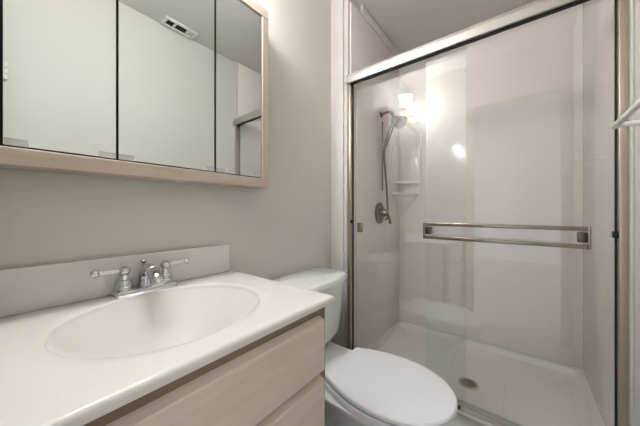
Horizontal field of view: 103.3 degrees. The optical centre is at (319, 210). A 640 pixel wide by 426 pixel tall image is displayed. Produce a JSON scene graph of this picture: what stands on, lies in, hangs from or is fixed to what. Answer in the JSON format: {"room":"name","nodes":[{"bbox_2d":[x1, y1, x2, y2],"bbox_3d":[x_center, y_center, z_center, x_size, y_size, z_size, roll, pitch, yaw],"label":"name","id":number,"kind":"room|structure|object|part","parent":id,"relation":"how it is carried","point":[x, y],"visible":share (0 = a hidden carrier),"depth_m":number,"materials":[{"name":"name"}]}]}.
{"room":"bathroom","nodes":[
{"label":"bathroom","id":0,"kind":"room"},
{"bbox_2d":[0,0,330,341],"bbox_3d":[-0.427,-0.165,1.121,0.120,2.430,1.490,0,0,38],"label":"wall","id":1,"kind":"structure","parent":0,"point":[283,228],"depth_m":1.14,"materials":[{"name":"grey paint"}]},
{"bbox_2d":[0,244,229,317],"bbox_3d":[-0.575,0.194,0.818,0.018,0.112,0.622,0,0,38],"label":"backsplash","id":2,"kind":"structure","parent":1,"relation":"attached to","point":[26,289],"depth_m":0.70,"materials":[{"name":"stone"}]},
{"bbox_2d":[0,0,267,188],"bbox_3d":[-0.500,-0.493,0.851,0.094,0.784,0.762,0,0,38],"label":"upper cabinet","id":3,"kind":"object","parent":1,"relation":"attached to","point":[175,91],"visible":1,"depth_m":0.74,"materials":[{"name":"brown wood"}]},
{"bbox_3d":[-0.628,-0.491,0.626,0.007,0.693,0.195,0,0,38],"label":"mirror door","id":4,"kind":"part","parent":3,"relation":"part of","materials":[{"name":"silver metal"}]},
{"bbox_3d":[-0.500,-0.121,0.851,0.094,0.040,0.762,0,0,38],"label":"frame rail","id":5,"kind":"part","parent":3,"relation":"part of","materials":[{"name":"brown wood"}]},
{"bbox_3d":[-0.476,-0.491,0.817,0.007,0.693,0.281,0,0,38],"label":"mirror door","id":6,"kind":"part","parent":3,"relation":"part of","materials":[{"name":"silver metal"}]},
{"bbox_3d":[-0.321,-0.491,1.014,0.007,0.693,0.206,0,0,38],"label":"mirror door","id":7,"kind":"part","parent":3,"relation":"part of","materials":[{"name":"silver metal"}]},
{"bbox_3d":[-0.500,-0.864,0.851,0.094,0.042,0.762,0,0,38],"label":"frame rail","id":8,"kind":"part","parent":3,"relation":"part of","materials":[{"name":"brown wood"}]},
{"bbox_2d":[349,0,359,73],"bbox_3d":[0.377,-0.165,2.035,0.248,2.430,0.940,0,0,38],"label":"wall","id":9,"kind":"structure","parent":0,"point":[355,3],"depth_m":1.59,"materials":[{"name":"grey paint"}]},
{"bbox_2d":[331,0,348,347],"bbox_3d":[0.125,-0.165,1.619,0.128,2.430,0.024,0,0,38],"label":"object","id":10,"kind":"structure","parent":9,"relation":"attached to","point":[339,8],"depth_m":1.61,"materials":[{"name":"grey paint"}]},
{"bbox_2d":[360,4,399,55],"bbox_3d":[0.485,-1.347,1.956,0.020,0.065,0.670,0,0,38],"label":"trim","id":11,"kind":"structure","parent":9,"relation":"attached to","point":[364,12],"depth_m":1.87,"materials":[{"name":"grey paint"}]},
{"bbox_2d":[356,0,534,52],"bbox_3d":[0.071,-1.420,0.581,1.570,0.080,3.600,0,0,38],"label":"ceiling","id":12,"kind":"structure","parent":0,"point":[408,24],"depth_m":1.78,"materials":[{"name":"grey paint"}]},
{"bbox_3d":[0.142,1.090,0.672,1.570,0.080,1.490,0,0,38],"label":"floor","id":13,"kind":"structure","parent":0,"visible":0},
{"bbox_2d":[83,307,324,425],"bbox_3d":[-0.370,0.661,0.660,0.535,0.777,0.617,0,0,38],"label":"vanity cabinet","id":14,"kind":"object","parent":13,"relation":"on","point":[278,378],"visible":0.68,"depth_m":0.53,"materials":[{"name":"brown wood"}]},
{"bbox_2d":[0,244,334,425],"bbox_3d":[-0.365,0.278,0.665,0.537,0.280,0.643,0,0,38],"label":"countertop","id":15,"kind":"structure","parent":14,"relation":"on","point":[72,353],"depth_m":0.61,"materials":[{"name":"stone"}]},
{"bbox_2d":[89,257,189,298],"bbox_3d":[-0.514,0.202,0.769,0.142,0.096,0.266,0,0,38],"label":"faucet","id":16,"kind":"object","parent":15,"relation":"on","point":[150,278],"visible":1,"depth_m":0.75,"materials":[{"name":"silver metal"}]},
{"bbox_3d":[-0.600,0.175,0.723,0.016,0.016,0.049,0,0,38],"label":"lever","id":17,"kind":"part","parent":16,"relation":"part of","materials":[{"name":"silver metal"}]},
{"bbox_3d":[-0.580,0.198,0.750,0.042,0.069,0.042,0,0,38],"label":"handle","id":18,"kind":"part","parent":16,"relation":"part of","materials":[{"name":"silver metal"}]},
{"bbox_3d":[-0.546,0.240,0.793,0.058,0.018,0.168,0,0,38],"label":"plate","id":19,"kind":"part","parent":16,"relation":"part of","materials":[{"name":"silver metal"}]},
{"bbox_3d":[-0.511,0.196,0.766,0.134,0.072,0.042,0,0,38],"label":"spout","id":20,"kind":"part","parent":16,"relation":"part of","materials":[{"name":"silver metal"}]},
{"bbox_3d":[-0.511,0.198,0.837,0.042,0.069,0.042,0,0,38],"label":"handle","id":21,"kind":"part","parent":16,"relation":"part of","materials":[{"name":"silver metal"}]},
{"bbox_3d":[-0.490,0.175,0.863,0.016,0.016,0.049,0,0,38],"label":"lever","id":22,"kind":"part","parent":16,"relation":"part of","materials":[{"name":"silver metal"}]},
{"bbox_3d":[-0.173,0.560,0.493,0.020,0.189,0.575,0,0,38],"label":"drawer","id":23,"kind":"part","parent":14,"relation":"part of","materials":[{"name":"brown wood"}]},
{"bbox_2d":[272,267,457,425],"bbox_3d":[0.141,0.693,1.089,0.799,0.714,0.518,0,0,38],"label":"toilet","id":24,"kind":"object","parent":13,"relation":"on","point":[364,387],"visible":0.7,"depth_m":0.96,"materials":[{"name":"white ceramic"}]},
{"bbox_3d":[-0.073,0.354,1.259,0.252,0.036,0.518,0,0,38],"label":"tank lid","id":25,"kind":"part","parent":24,"relation":"part of","materials":[{"name":"white ceramic"}]},
{"bbox_3d":[-0.076,0.531,1.261,0.233,0.314,0.494,0,0,38],"label":"tank","id":26,"kind":"part","parent":24,"relation":"part of","materials":[{"name":"white ceramic"}]},
{"bbox_3d":[0.156,0.880,1.078,0.738,0.340,0.356,0,0,38],"label":"bowl","id":27,"kind":"part","parent":24,"relation":"part of","materials":[{"name":"white ceramic"}]},
{"bbox_3d":[0.269,0.696,0.988,0.465,0.024,0.362,0,0,38],"label":"seat","id":28,"kind":"part","parent":24,"relation":"part of","materials":[{"name":"white plastic"}]},
{"bbox_3d":[0.275,0.665,0.984,0.459,0.024,0.366,0,0,38],"label":"lid","id":29,"kind":"part","parent":24,"relation":"part of","materials":[{"name":"white plastic"}]},
{"bbox_3d":[0.679,-0.165,0.247,0.120,2.430,1.490,0,0,38],"label":"wall","id":30,"kind":"structure","parent":0,"visible":0},
{"bbox_2d":[610,99,639,128],"bbox_3d":[0.669,-0.235,0.429,0.121,0.040,0.642,0,0,38],"label":"towel rack","id":31,"kind":"object","parent":30,"relation":"attached to","point":[620,122],"visible":1,"depth_m":0.64,"materials":[{"name":"white metal"}]},
{"bbox_3d":[0.856,-0.235,0.664,0.108,0.014,0.014,0,0,38],"label":"rail","id":32,"kind":"part","parent":31,"relation":"part of","materials":[{"name":"white metal"}]},
{"bbox_3d":[1.428,-0.165,1.204,0.133,2.430,0.940,0,0,38],"label":"wall","id":33,"kind":"structure","parent":0,"visible":0},
{"bbox_2d":[629,0,639,425],"bbox_3d":[1.076,-0.165,0.868,0.028,2.430,0.024,0,0,38],"label":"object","id":34,"kind":"structure","parent":33,"relation":"attached to","point":[634,5],"depth_m":0.86,"materials":[{"name":"grey paint"}]},
{"bbox_3d":[1.180,-0.165,1.924,1.149,2.430,0.118,0,0,38],"label":"wall","id":35,"kind":"structure","parent":0,"visible":0},
{"bbox_2d":[350,0,613,425],"bbox_3d":[0.884,-0.164,1.549,1.149,2.428,0.837,0,0,38],"label":"shower surround","id":36,"kind":"object","parent":35,"relation":"attached to","point":[511,126],"visible":0.87,"depth_m":1.70,"materials":[{"name":"white plastic"}]},
{"bbox_3d":[0.440,-0.180,1.905,0.012,2.260,0.805,0,0,38],"label":"panel","id":37,"kind":"part","parent":36,"relation":"part of","materials":[{"name":"white plastic"}]},
{"bbox_2d":[375,202,391,223],"bbox_3d":[0.475,0.017,1.881,0.071,0.163,0.160,0,0,38],"label":"shower valve","id":38,"kind":"object","parent":36,"relation":"attached to","point":[380,212],"visible":1,"depth_m":1.87,"materials":[{"name":"silver metal"}]},
{"bbox_2d":[380,111,406,219],"bbox_3d":[0.542,-0.341,1.866,0.195,0.825,0.100,0,0,38],"label":"shower","id":39,"kind":"object","parent":36,"relation":"attached to","point":[398,122],"visible":0.96,"depth_m":1.87,"materials":[{"name":"silver metal"}]},
{"bbox_3d":[0.468,-0.410,1.899,0.012,0.520,0.012,0,0,38],"label":"slide rail","id":40,"kind":"part","parent":39,"relation":"part of","materials":[{"name":"grey metal"}]},
{"bbox_3d":[0.511,-0.715,1.891,0.101,0.068,0.019,0,0,38],"label":"shower arm","id":41,"kind":"part","parent":39,"relation":"part of","materials":[{"name":"silver metal"}]},
{"bbox_3d":[0.528,-0.581,1.870,0.110,0.209,0.039,0,0,22],"label":"handle","id":42,"kind":"part","parent":39,"relation":"part of","materials":[{"name":"silver metal"}]},
{"bbox_2d":[393,181,418,184],"bbox_3d":[0.717,-0.237,2.093,0.188,0.020,0.165,0,0,38],"label":"shelf","id":43,"kind":"object","parent":36,"relation":"attached to","point":[394,182],"depth_m":2.10,"materials":[{"name":"white plastic"}]},
{"bbox_2d":[392,192,420,194],"bbox_3d":[0.717,-0.143,2.093,0.188,0.020,0.165,0,0,38],"label":"shelf","id":44,"kind":"object","parent":36,"relation":"attached to","point":[393,193],"depth_m":2.10,"materials":[{"name":"white"}]},
{"bbox_2d":[346,0,628,425],"bbox_3d":[0.633,0.051,1.232,1.147,1.797,0.101,0,0,38],"label":"sliding shower door","id":45,"kind":"structure","parent":36,"relation":"attached to","point":[537,9],"depth_m":0.95,"materials":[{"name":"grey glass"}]},
{"bbox_3d":[0.245,0.101,1.555,0.032,0.058,0.015,0,0,38],"label":"finger pull","id":46,"kind":"part","parent":45,"relation":"part of","materials":[{"name":"silver metal"}]},
{"bbox_3d":[1.140,-0.214,1.873,1.149,2.328,0.012,0,0,38],"label":"panel","id":47,"kind":"part","parent":36,"relation":"part of","materials":[{"name":"white plastic"}]},
{"bbox_3d":[1.332,-0.214,1.200,0.012,2.328,0.805,0,0,38],"label":"panel","id":48,"kind":"part","parent":36,"relation":"part of","materials":[{"name":"white plastic"}]}
]}

